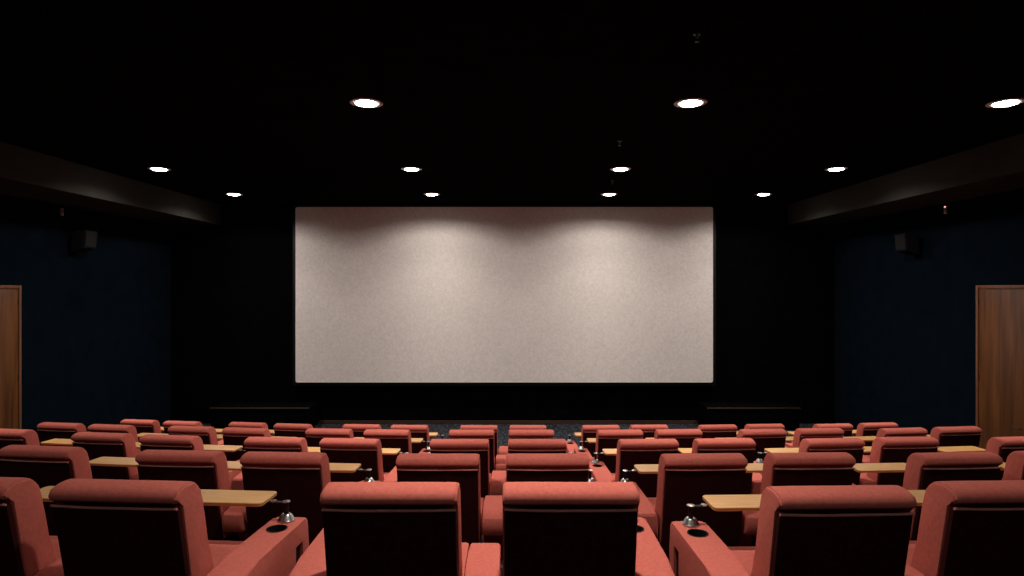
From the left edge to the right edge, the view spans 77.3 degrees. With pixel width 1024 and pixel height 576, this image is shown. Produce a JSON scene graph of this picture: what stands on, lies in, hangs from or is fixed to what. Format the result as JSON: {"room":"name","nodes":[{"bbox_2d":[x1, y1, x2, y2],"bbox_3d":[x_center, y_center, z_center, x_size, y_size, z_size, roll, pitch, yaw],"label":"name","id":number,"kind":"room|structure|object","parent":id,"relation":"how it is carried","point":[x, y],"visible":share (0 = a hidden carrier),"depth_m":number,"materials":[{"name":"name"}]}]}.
{"room":"auditorium","nodes":[
{"label":"auditorium","id":0,"kind":"room"},
{"bbox_2d":[0,193,170,445],"bbox_3d":[-9.300,0.835,7.025,0.200,6.170,20.450,0,0,0],"label":"wall","id":1,"kind":"structure","parent":0,"point":[96,323],"depth_m":13.97,"materials":[{"name":"blue fabric"}]},
{"bbox_2d":[0,285,21,428],"bbox_3d":[-9.152,1.685,11.341,0.096,3.470,1.203,0,0,0],"label":"door","id":2,"kind":"structure","parent":1,"relation":"in","point":[10,295],"depth_m":11.70,"materials":[{"name":"brown wood"}]},
{"bbox_2d":[60,208,63,215],"bbox_3d":[-9.172,-1.550,13.040,0.056,0.160,0.060,0,0,0],"label":"wall sensor","id":3,"kind":"object","parent":1,"relation":"attached to","point":[61,209],"visible":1,"depth_m":13.02,"materials":[{"name":"grey"}]},
{"bbox_2d":[71,230,96,252],"bbox_3d":[-8.996,-0.971,13.400,0.408,0.454,0.400,0,0,0],"label":"wall speaker","id":4,"kind":"object","parent":1,"relation":"attached to","point":[82,241],"visible":1,"depth_m":13.23,"materials":[{"name":"black"}]},
{"bbox_2d":[85,231,96,246],"bbox_3d":[-8.810,-1.018,13.400,0.036,0.305,0.350,0,0,0],"label":"grille","id":5,"kind":"object","parent":4,"relation":"attached to","point":[90,236],"depth_m":13.39,"materials":[{"name":"black plastic"}]},
{"bbox_2d":[0,141,220,224],"bbox_3d":[-8.525,-1.975,7.025,1.350,0.550,20.450,0,0,0],"label":"trim","id":6,"kind":"structure","parent":1,"relation":"attached to","point":[24,173],"depth_m":12.29,"materials":[{"name":"black paint"}]},
{"bbox_2d":[171,205,834,423],"bbox_3d":[-0.250,0.835,17.350,18.300,6.170,0.200,0,0,0],"label":"wall","id":7,"kind":"structure","parent":0,"point":[232,280],"depth_m":17.25,"materials":[{"name":"black paint"}]},
{"bbox_2d":[293,204,715,385],"bbox_3d":[-0.206,0.189,17.090,11.283,4.839,0.200,0,0,0],"label":"screen","id":8,"kind":"object","parent":7,"relation":"attached to","point":[384,294],"visible":1,"depth_m":16.99,"materials":[{"name":"fabric"}]},
{"bbox_2d":[319,420,697,423],"bbox_3d":[-0.100,3.612,17.233,10.200,0.085,0.035,0,0,0],"label":"baseboard","id":9,"kind":"structure","parent":7,"relation":"attached to","point":[320,421],"depth_m":17.21,"materials":[{"name":"brown wood"}]},
{"bbox_2d":[161,424,855,575],"bbox_3d":[-0.250,2.770,7.025,17.900,2.300,20.450,0,0,0],"label":"floor","id":10,"kind":"structure","parent":0,"point":[561,431],"depth_m":16.65,"materials":[{"name":"carpet"}]},
{"bbox_2d":[0,477,63,575],"bbox_3d":[-2.673,1.452,3.535,1.037,1.055,1.034,0,0,4],"label":"recliner","id":11,"kind":"object","parent":10,"relation":"on","point":[27,548],"visible":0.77,"depth_m":3.13,"materials":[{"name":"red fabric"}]},
{"bbox_2d":[0,428,73,476],"bbox_3d":[-5.737,2.172,7.854,0.849,1.055,1.034,0,0,8],"label":"recliner","id":12,"kind":"object","parent":10,"relation":"on","point":[7,436],"visible":0.25,"depth_m":7.40,"materials":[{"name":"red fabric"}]},
{"bbox_2d":[37,422,89,446],"bbox_3d":[-6.658,2.533,9.922,1.037,1.055,1.034,0,0,8],"label":"recliner","id":13,"kind":"object","parent":10,"relation":"on","point":[47,430],"visible":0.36,"depth_m":9.45,"materials":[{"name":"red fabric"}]},
{"bbox_2d":[0,445,138,535],"bbox_3d":[-3.654,1.812,5.591,0.849,1.055,1.034,0,0,7],"label":"recliner","id":14,"kind":"object","parent":10,"relation":"on","point":[45,465],"visible":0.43,"depth_m":5.14,"materials":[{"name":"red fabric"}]},
{"bbox_2d":[71,432,141,479],"bbox_3d":[-4.607,2.172,7.669,1.037,1.055,1.034,0,0,7],"label":"recliner","id":15,"kind":"object","parent":10,"relation":"on","point":[96,444],"visible":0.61,"depth_m":7.21,"materials":[{"name":"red fabric"}]},
{"bbox_2d":[87,424,168,454],"bbox_3d":[-5.705,2.533,9.778,0.849,1.055,1.034,0,0,9],"label":"recliner","id":16,"kind":"object","parent":10,"relation":"on","point":[101,428],"visible":0.24,"depth_m":9.33,"materials":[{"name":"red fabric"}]},
{"bbox_2d":[120,419,163,450],"bbox_3d":[-6.636,2.893,11.899,1.037,1.055,1.034,0,0,9],"label":"recliner","id":17,"kind":"object","parent":10,"relation":"on","point":[142,426],"visible":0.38,"depth_m":11.41,"materials":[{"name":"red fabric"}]},
{"bbox_2d":[48,479,308,575],"bbox_3d":[-1.711,1.452,3.468,0.849,1.055,1.034,0,0,4],"label":"recliner","id":18,"kind":"object","parent":10,"relation":"on","point":[105,527],"visible":0.99,"depth_m":3.04,"materials":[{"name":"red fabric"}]},
{"bbox_2d":[135,450,248,540],"bbox_3d":[-2.603,1.812,5.465,1.037,1.055,1.034,0,0,4],"label":"recliner","id":19,"kind":"object","parent":10,"relation":"on","point":[207,469],"visible":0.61,"depth_m":5.01,"materials":[{"name":"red fabric"}]},
{"bbox_2d":[139,434,244,489],"bbox_3d":[-3.653,2.172,7.540,0.849,1.055,1.034,0,0,7],"label":"recliner","id":20,"kind":"object","parent":10,"relation":"on","point":[148,441],"visible":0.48,"depth_m":7.09,"materials":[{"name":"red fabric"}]},
{"bbox_2d":[163,421,223,444],"bbox_3d":[-5.685,2.893,11.755,0.849,1.055,1.034,0,0,9],"label":"recliner","id":21,"kind":"object","parent":10,"relation":"on","point":[166,424],"visible":0.18,"depth_m":11.31,"materials":[{"name":"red fabric"}]},
{"bbox_2d":[167,425,224,453],"bbox_3d":[-4.603,2.533,9.689,1.037,1.055,1.034,0,0,8],"label":"recliner","id":22,"kind":"object","parent":10,"relation":"on","point":[208,435],"visible":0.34,"depth_m":9.21,"materials":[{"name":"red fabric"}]},
{"bbox_2d":[223,422,274,452],"bbox_3d":[-4.605,2.893,11.669,1.037,1.055,1.034,0,0,8],"label":"recliner","id":23,"kind":"object","parent":10,"relation":"on","point":[232,424],"visible":0.17,"depth_m":11.19,"materials":[{"name":"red fabric"}]},
{"bbox_2d":[222,427,280,460],"bbox_3d":[-3.651,2.533,9.560,0.849,1.055,1.034,0,0,8],"label":"recliner","id":24,"kind":"object","parent":10,"relation":"on","point":[236,436],"visible":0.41,"depth_m":9.12,"materials":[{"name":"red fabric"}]},
{"bbox_2d":[210,402,317,429],"bbox_3d":[-6.475,3.361,16.817,2.550,0.587,0.845,0,0,0],"label":"block","id":25,"kind":"object","parent":10,"relation":"on","point":[270,413],"visible":0.92,"depth_m":16.42,"materials":[{"name":"brown wood"}]},
{"bbox_2d":[231,437,320,489],"bbox_3d":[-2.593,2.172,7.456,1.037,1.055,1.034,0,0,4],"label":"recliner","id":26,"kind":"object","parent":10,"relation":"on","point":[260,444],"visible":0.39,"depth_m":6.98,"materials":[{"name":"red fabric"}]},
{"bbox_2d":[273,423,312,438],"bbox_3d":[-3.649,2.893,11.539,0.849,1.055,1.034,0,0,8],"label":"recliner","id":27,"kind":"object","parent":10,"relation":"on","point":[281,429],"visible":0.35,"depth_m":11.08,"materials":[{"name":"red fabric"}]},
{"bbox_2d":[240,451,380,545],"bbox_3d":[-1.642,1.812,5.401,0.849,1.055,1.034,0,0,4],"label":"recliner","id":28,"kind":"object","parent":10,"relation":"on","point":[300,478],"visible":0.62,"depth_m":4.95,"materials":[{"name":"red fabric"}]},
{"bbox_2d":[305,428,363,446],"bbox_3d":[-2.588,2.533,9.528,1.037,1.055,1.034,0,0,4],"label":"recliner","id":29,"kind":"object","parent":10,"relation":"on","point":[314,436],"visible":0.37,"depth_m":9.05,"materials":[{"name":"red fabric"}]},
{"bbox_2d":[342,424,380,436],"bbox_3d":[-2.590,2.893,11.508,1.037,1.055,1.034,0,0,4],"label":"recliner","id":30,"kind":"object","parent":10,"relation":"on","point":[358,430],"visible":0.18,"depth_m":11.02,"materials":[{"name":"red fabric"}]},
{"bbox_2d":[319,438,408,481],"bbox_3d":[-1.628,2.172,7.391,0.849,1.055,1.034,0,0,4],"label":"recliner","id":31,"kind":"object","parent":10,"relation":"on","point":[368,453],"visible":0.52,"depth_m":6.94,"materials":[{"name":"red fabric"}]},
{"bbox_2d":[289,482,500,575],"bbox_3d":[-0.582,1.452,3.442,1.037,1.055,1.034,0,0,0],"label":"recliner","id":32,"kind":"object","parent":10,"relation":"on","point":[370,528],"visible":1,"depth_m":2.98,"materials":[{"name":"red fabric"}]},
{"bbox_2d":[363,429,429,472],"bbox_3d":[-1.633,2.533,9.466,0.849,1.055,1.034,0,0,3],"label":"recliner","id":33,"kind":"object","parent":10,"relation":"on","point":[389,438],"visible":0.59,"depth_m":9.00,"materials":[{"name":"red fabric"}]},
{"bbox_2d":[390,425,443,452],"bbox_3d":[-1.632,2.893,11.445,0.849,1.055,1.034,0,0,4],"label":"recliner","id":34,"kind":"object","parent":10,"relation":"on","point":[417,431],"visible":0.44,"depth_m":10.98,"materials":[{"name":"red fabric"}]},
{"bbox_2d":[393,453,502,559],"bbox_3d":[-0.581,1.812,5.362,1.037,1.055,1.034,0,0,0],"label":"recliner","id":35,"kind":"object","parent":10,"relation":"on","point":[481,517],"visible":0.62,"depth_m":4.91,"materials":[{"name":"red fabric"}]},
{"bbox_2d":[428,439,505,498],"bbox_3d":[-0.582,2.172,7.367,1.037,1.055,1.034,0,0,0],"label":"recliner","id":36,"kind":"object","parent":10,"relation":"on","point":[493,484],"visible":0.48,"depth_m":6.90,"materials":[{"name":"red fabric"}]},
{"bbox_2d":[449,430,505,475],"bbox_3d":[-0.585,2.533,9.457,1.037,1.055,1.034,0,0,0],"label":"recliner","id":37,"kind":"object","parent":10,"relation":"on","point":[453,434],"visible":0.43,"depth_m":8.99,"materials":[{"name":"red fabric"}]},
{"bbox_2d":[460,425,507,470],"bbox_3d":[-0.580,2.893,11.438,1.037,1.055,1.034,0,0,0],"label":"recliner","id":38,"kind":"object","parent":10,"relation":"on","point":[503,450],"visible":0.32,"depth_m":10.99,"materials":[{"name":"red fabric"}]},
{"bbox_2d":[509,425,545,429],"bbox_3d":[0.383,2.893,11.438,0.849,1.055,1.034,0,0,0],"label":"recliner","id":39,"kind":"object","parent":10,"relation":"on","point":[511,427],"visible":0.17,"depth_m":10.94,"materials":[{"name":"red fabric"}]},
{"bbox_2d":[509,430,553,438],"bbox_3d":[0.380,2.533,9.458,0.849,1.055,1.034,0,0,0],"label":"recliner","id":40,"kind":"object","parent":10,"relation":"on","point":[513,434],"visible":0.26,"depth_m":8.96,"materials":[{"name":"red fabric"}]},
{"bbox_2d":[508,439,571,453],"bbox_3d":[0.379,2.172,7.368,0.849,1.055,1.034,0,0,0],"label":"recliner","id":41,"kind":"object","parent":10,"relation":"on","point":[514,445],"visible":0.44,"depth_m":6.88,"materials":[{"name":"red fabric"}]},
{"bbox_2d":[506,453,598,481],"bbox_3d":[0.380,1.812,5.363,0.849,1.055,1.034,0,0,0],"label":"recliner","id":42,"kind":"object","parent":10,"relation":"on","point":[520,467],"visible":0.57,"depth_m":4.88,"materials":[{"name":"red fabric"}]},
{"bbox_2d":[502,482,674,575],"bbox_3d":[0.382,1.452,3.443,0.849,1.055,1.034,0,0,0],"label":"recliner","id":43,"kind":"object","parent":10,"relation":"on","point":[550,528],"visible":1,"depth_m":2.98,"materials":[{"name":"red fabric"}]},
{"bbox_2d":[566,425,619,456],"bbox_3d":[1.497,2.893,11.441,1.037,1.055,1.034,0,0,-2],"label":"recliner","id":44,"kind":"object","parent":10,"relation":"on","point":[587,431],"visible":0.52,"depth_m":10.99,"materials":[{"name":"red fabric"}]},
{"bbox_2d":[574,429,642,472],"bbox_3d":[1.495,2.533,9.461,1.037,1.055,1.034,0,0,-2],"label":"recliner","id":45,"kind":"object","parent":10,"relation":"on","point":[605,439],"visible":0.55,"depth_m":9.00,"materials":[{"name":"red fabric"}]},
{"bbox_2d":[589,439,678,497],"bbox_3d":[1.447,2.172,7.370,1.037,1.055,1.034,0,0,-2],"label":"recliner","id":46,"kind":"object","parent":10,"relation":"on","point":[629,452],"visible":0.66,"depth_m":6.92,"materials":[{"name":"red fabric"}]},
{"bbox_2d":[630,425,667,438],"bbox_3d":[2.462,2.893,11.475,0.849,1.055,1.034,0,0,-2],"label":"recliner","id":47,"kind":"object","parent":10,"relation":"on","point":[648,431],"visible":0.2,"depth_m":10.98,"materials":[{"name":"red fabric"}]},
{"bbox_2d":[645,429,702,453],"bbox_3d":[2.453,2.533,9.496,0.849,1.055,1.034,0,0,-2],"label":"recliner","id":48,"kind":"object","parent":10,"relation":"on","point":[685,438],"visible":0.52,"depth_m":9.01,"materials":[{"name":"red fabric"}]},
{"bbox_2d":[620,453,758,559],"bbox_3d":[1.450,1.812,5.366,1.037,1.055,1.034,0,0,-2],"label":"recliner","id":49,"kind":"object","parent":10,"relation":"on","point":[683,478],"visible":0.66,"depth_m":4.93,"materials":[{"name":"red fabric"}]},
{"bbox_2d":[698,424,737,437],"bbox_3d":[3.512,2.893,11.479,1.037,1.055,1.034,0,0,-4],"label":"recliner","id":50,"kind":"object","parent":10,"relation":"on","point":[721,430],"visible":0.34,"depth_m":10.99,"materials":[{"name":"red fabric"}]},
{"bbox_2d":[678,438,761,494],"bbox_3d":[2.409,2.172,7.405,0.849,1.055,1.034,0,0,-2],"label":"recliner","id":51,"kind":"object","parent":10,"relation":"on","point":[745,446],"visible":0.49,"depth_m":6.93,"materials":[{"name":"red fabric"}]},
{"bbox_2d":[698,402,800,429],"bbox_3d":[6.200,3.361,16.817,2.400,0.587,0.845,0,0,0],"label":"block","id":52,"kind":"object","parent":10,"relation":"on","point":[739,414],"visible":0.89,"depth_m":16.42,"materials":[{"name":"brown wood"}]},
{"bbox_2d":[731,429,786,460],"bbox_3d":[3.512,2.533,9.499,1.037,1.055,1.034,0,0,-4],"label":"recliner","id":53,"kind":"object","parent":10,"relation":"on","point":[764,438],"visible":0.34,"depth_m":9.03,"materials":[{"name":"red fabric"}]},
{"bbox_2d":[736,424,786,447],"bbox_3d":[4.473,2.893,11.546,0.849,1.055,1.034,0,0,-4],"label":"recliner","id":54,"kind":"object","parent":10,"relation":"on","point":[747,426],"visible":0.12,"depth_m":11.05,"materials":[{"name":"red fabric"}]},
{"bbox_2d":[669,485,924,575],"bbox_3d":[1.486,1.452,3.386,1.037,1.055,1.034,0,0,-2],"label":"recliner","id":55,"kind":"object","parent":10,"relation":"on","point":[837,530],"visible":1,"depth_m":2.94,"materials":[{"name":"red fabric"}]},
{"bbox_2d":[746,452,855,545],"bbox_3d":[2.413,1.812,5.399,0.849,1.055,1.034,0,0,-2],"label":"recliner","id":56,"kind":"object","parent":10,"relation":"on","point":[790,468],"visible":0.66,"depth_m":4.92,"materials":[{"name":"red fabric"}]},
{"bbox_2d":[786,428,843,447],"bbox_3d":[4.471,2.533,9.566,0.849,1.055,1.034,0,0,-4],"label":"recliner","id":57,"kind":"object","parent":10,"relation":"on","point":[800,433],"visible":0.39,"depth_m":9.08,"materials":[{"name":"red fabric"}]},
{"bbox_2d":[754,438,876,484],"bbox_3d":[3.460,2.172,7.407,1.037,1.055,1.034,0,0,-4],"label":"recliner","id":58,"kind":"object","parent":10,"relation":"on","point":[853,446],"visible":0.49,"depth_m":6.95,"materials":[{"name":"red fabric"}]},
{"bbox_2d":[785,423,852,447],"bbox_3d":[5.534,2.893,11.551,1.037,1.055,1.034,0,0,-6],"label":"recliner","id":59,"kind":"object","parent":10,"relation":"on","point":[847,428],"visible":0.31,"depth_m":11.10,"materials":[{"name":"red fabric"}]},
{"bbox_2d":[852,422,898,454],"bbox_3d":[6.487,2.893,11.651,0.849,1.055,1.034,0,0,-6],"label":"recliner","id":60,"kind":"object","parent":10,"relation":"on","point":[863,429],"visible":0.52,"depth_m":11.16,"materials":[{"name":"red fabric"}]},
{"bbox_2d":[843,427,927,462],"bbox_3d":[5.535,2.533,9.571,1.037,1.055,1.034,0,0,-6],"label":"recliner","id":61,"kind":"object","parent":10,"relation":"on","point":[913,431],"visible":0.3,"depth_m":9.11,"materials":[{"name":"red fabric"}]},
{"bbox_2d":[861,436,939,486],"bbox_3d":[4.427,2.172,7.474,0.849,1.055,1.034,0,0,-4],"label":"recliner","id":62,"kind":"object","parent":10,"relation":"on","point":[883,449],"visible":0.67,"depth_m":7.00,"materials":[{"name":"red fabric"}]},
{"bbox_2d":[852,452,1002,540],"bbox_3d":[3.416,1.812,5.402,1.037,1.055,1.034,0,0,-4],"label":"recliner","id":63,"kind":"object","parent":10,"relation":"on","point":[921,470],"visible":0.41,"depth_m":4.93,"materials":[{"name":"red fabric"}]},
{"bbox_2d":[926,426,981,446],"bbox_3d":[6.495,2.533,9.671,0.849,1.055,1.034,0,0,-6],"label":"recliner","id":64,"kind":"object","parent":10,"relation":"on","point":[956,435],"visible":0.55,"depth_m":9.18,"materials":[{"name":"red fabric"}]},
{"bbox_2d":[906,480,1023,575],"bbox_3d":[2.446,1.452,3.470,0.849,1.055,1.034,0,0,-2],"label":"recliner","id":65,"kind":"object","parent":10,"relation":"on","point":[967,528],"visible":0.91,"depth_m":3.01,"materials":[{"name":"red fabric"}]},
{"bbox_2d":[937,436,1023,479],"bbox_3d":[5.576,2.172,7.483,1.037,1.055,1.034,0,0,-6],"label":"recliner","id":66,"kind":"object","parent":10,"relation":"on","point":[1001,446],"visible":0.27,"depth_m":7.03,"materials":[{"name":"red fabric"}]},
{"bbox_2d":[999,451,1023,479],"bbox_3d":[4.376,1.812,5.467,0.849,1.055,1.034,0,0,-4],"label":"recliner","id":67,"kind":"object","parent":10,"relation":"on","point":[1013,468],"visible":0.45,"depth_m":5.07,"materials":[{"name":"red fabric"}]},
{"bbox_2d":[0,0,1023,204],"bbox_3d":[-0.250,-2.350,7.125,18.300,0.200,20.650,0,0,0],"label":"ceiling","id":68,"kind":"structure","parent":0,"point":[494,101],"depth_m":7.33,"materials":[{"name":"black paint"}]},
{"bbox_2d":[147,167,170,170],"bbox_3d":[-6.670,-2.235,12.100,0.400,0.030,0.400,0,0,0],"label":"recessed light","id":69,"kind":"object","parent":68,"relation":"in","point":[149,168],"visible":1,"depth_m":12.02,"materials":[{"name":"white"}]},
{"bbox_2d":[225,193,242,195],"bbox_3d":[-6.670,-2.235,15.350,0.400,0.030,0.400,0,0,0],"label":"recessed light","id":70,"kind":"object","parent":68,"relation":"in","point":[231,194],"visible":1,"depth_m":15.27,"materials":[{"name":"white"}]},
{"bbox_2d":[349,98,382,107],"bbox_3d":[-1.770,-2.235,7.780,0.400,0.030,0.400,0,0,0],"label":"recessed light","id":71,"kind":"object","parent":68,"relation":"in","point":[360,102],"visible":1,"depth_m":7.72,"materials":[{"name":"white"}]},
{"bbox_2d":[401,167,421,170],"bbox_3d":[-1.900,-2.235,12.100,0.400,0.030,0.400,0,0,0],"label":"recessed light","id":72,"kind":"object","parent":68,"relation":"in","point":[403,168],"visible":1,"depth_m":12.02,"materials":[{"name":"white"}]},
{"bbox_2d":[424,193,439,195],"bbox_3d":[-1.920,-2.235,15.350,0.400,0.030,0.400,0,0,0],"label":"recessed light","id":73,"kind":"object","parent":68,"relation":"in","point":[429,194],"visible":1,"depth_m":15.26,"materials":[{"name":"white"}]},
{"bbox_2d":[601,193,616,195],"bbox_3d":[2.330,-2.235,15.350,0.400,0.030,0.400,0,0,0],"label":"recessed light","id":74,"kind":"object","parent":68,"relation":"in","point":[604,194],"visible":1,"depth_m":15.26,"materials":[{"name":"white"}]},
{"bbox_2d":[610,167,630,170],"bbox_3d":[2.050,-2.235,12.100,0.400,0.030,0.400,0,0,0],"label":"recessed light","id":75,"kind":"object","parent":68,"relation":"in","point":[615,168],"visible":1,"depth_m":12.02,"materials":[{"name":"white"}]},
{"bbox_2d":[674,98,707,107],"bbox_3d":[2.170,-2.235,7.780,0.400,0.030,0.400,0,0,0],"label":"recessed light","id":76,"kind":"object","parent":68,"relation":"in","point":[690,102],"visible":1,"depth_m":7.72,"materials":[{"name":"white"}]},
{"bbox_2d":[693,32,700,42],"bbox_3d":[1.640,-2.215,5.670,0.070,0.071,0.069,0,0,0],"label":"sprinkler","id":77,"kind":"object","parent":68,"relation":"attached to","point":[697,34],"visible":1,"depth_m":5.66,"materials":[{"name":"grey metal"}]},
{"bbox_2d":[755,193,771,195],"bbox_3d":[6.030,-2.235,15.350,0.400,0.030,0.400,0,0,0],"label":"recessed light","id":78,"kind":"object","parent":68,"relation":"in","point":[758,194],"visible":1,"depth_m":15.26,"materials":[{"name":"white"}]},
{"bbox_2d":[825,167,847,170],"bbox_3d":[6.130,-2.235,12.100,0.400,0.030,0.400,0,0,0],"label":"recessed light","id":79,"kind":"object","parent":68,"relation":"in","point":[833,168],"visible":1,"depth_m":12.02,"materials":[{"name":"white"}]},
{"bbox_2d":[985,98,1023,107],"bbox_3d":[6.000,-2.235,7.780,0.400,0.030,0.400,0,0,0],"label":"recessed light","id":80,"kind":"object","parent":68,"relation":"in","point":[1012,101],"visible":1,"depth_m":7.73,"materials":[{"name":"white"}]},
{"bbox_2d":[835,188,1023,434],"bbox_3d":[8.800,0.835,7.025,0.200,6.170,20.450,0,0,0],"label":"wall","id":81,"kind":"structure","parent":0,"point":[905,325],"depth_m":13.66,"materials":[{"name":"blue fabric"}]},
{"bbox_2d":[788,133,1023,224],"bbox_3d":[8.065,-1.975,7.025,1.270,0.550,20.450,0,0,0],"label":"soffit","id":82,"kind":"object","parent":81,"relation":"attached to","point":[998,166],"depth_m":11.76,"materials":[{"name":"black paint"}]},
{"bbox_2d":[895,233,919,254],"bbox_3d":[8.496,-0.931,13.700,0.408,0.454,0.400,0,0,0],"label":"wall speaker","id":83,"kind":"object","parent":81,"relation":"attached to","point":[905,243],"visible":1,"depth_m":13.52,"materials":[{"name":"black"}]},
{"bbox_2d":[895,235,905,249],"bbox_3d":[8.310,-0.978,13.700,0.036,0.305,0.350,0,0,0],"label":"grille","id":84,"kind":"object","parent":83,"relation":"attached to","point":[900,240],"depth_m":13.68,"materials":[{"name":"black plastic"}]},
{"bbox_2d":[944,206,947,213],"bbox_3d":[8.666,-1.560,12.799,0.068,0.160,0.063,0,0,0],"label":"wall sensor","id":85,"kind":"object","parent":81,"relation":"attached to","point":[945,207],"visible":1,"depth_m":12.77,"materials":[{"name":"grey"}]},
{"bbox_2d":[976,285,1023,449],"bbox_3d":[8.652,1.685,11.341,0.096,3.470,1.203,0,0,0],"label":"door","id":86,"kind":"structure","parent":81,"relation":"in","point":[999,308],"depth_m":11.40,"materials":[{"name":"brown wood"}]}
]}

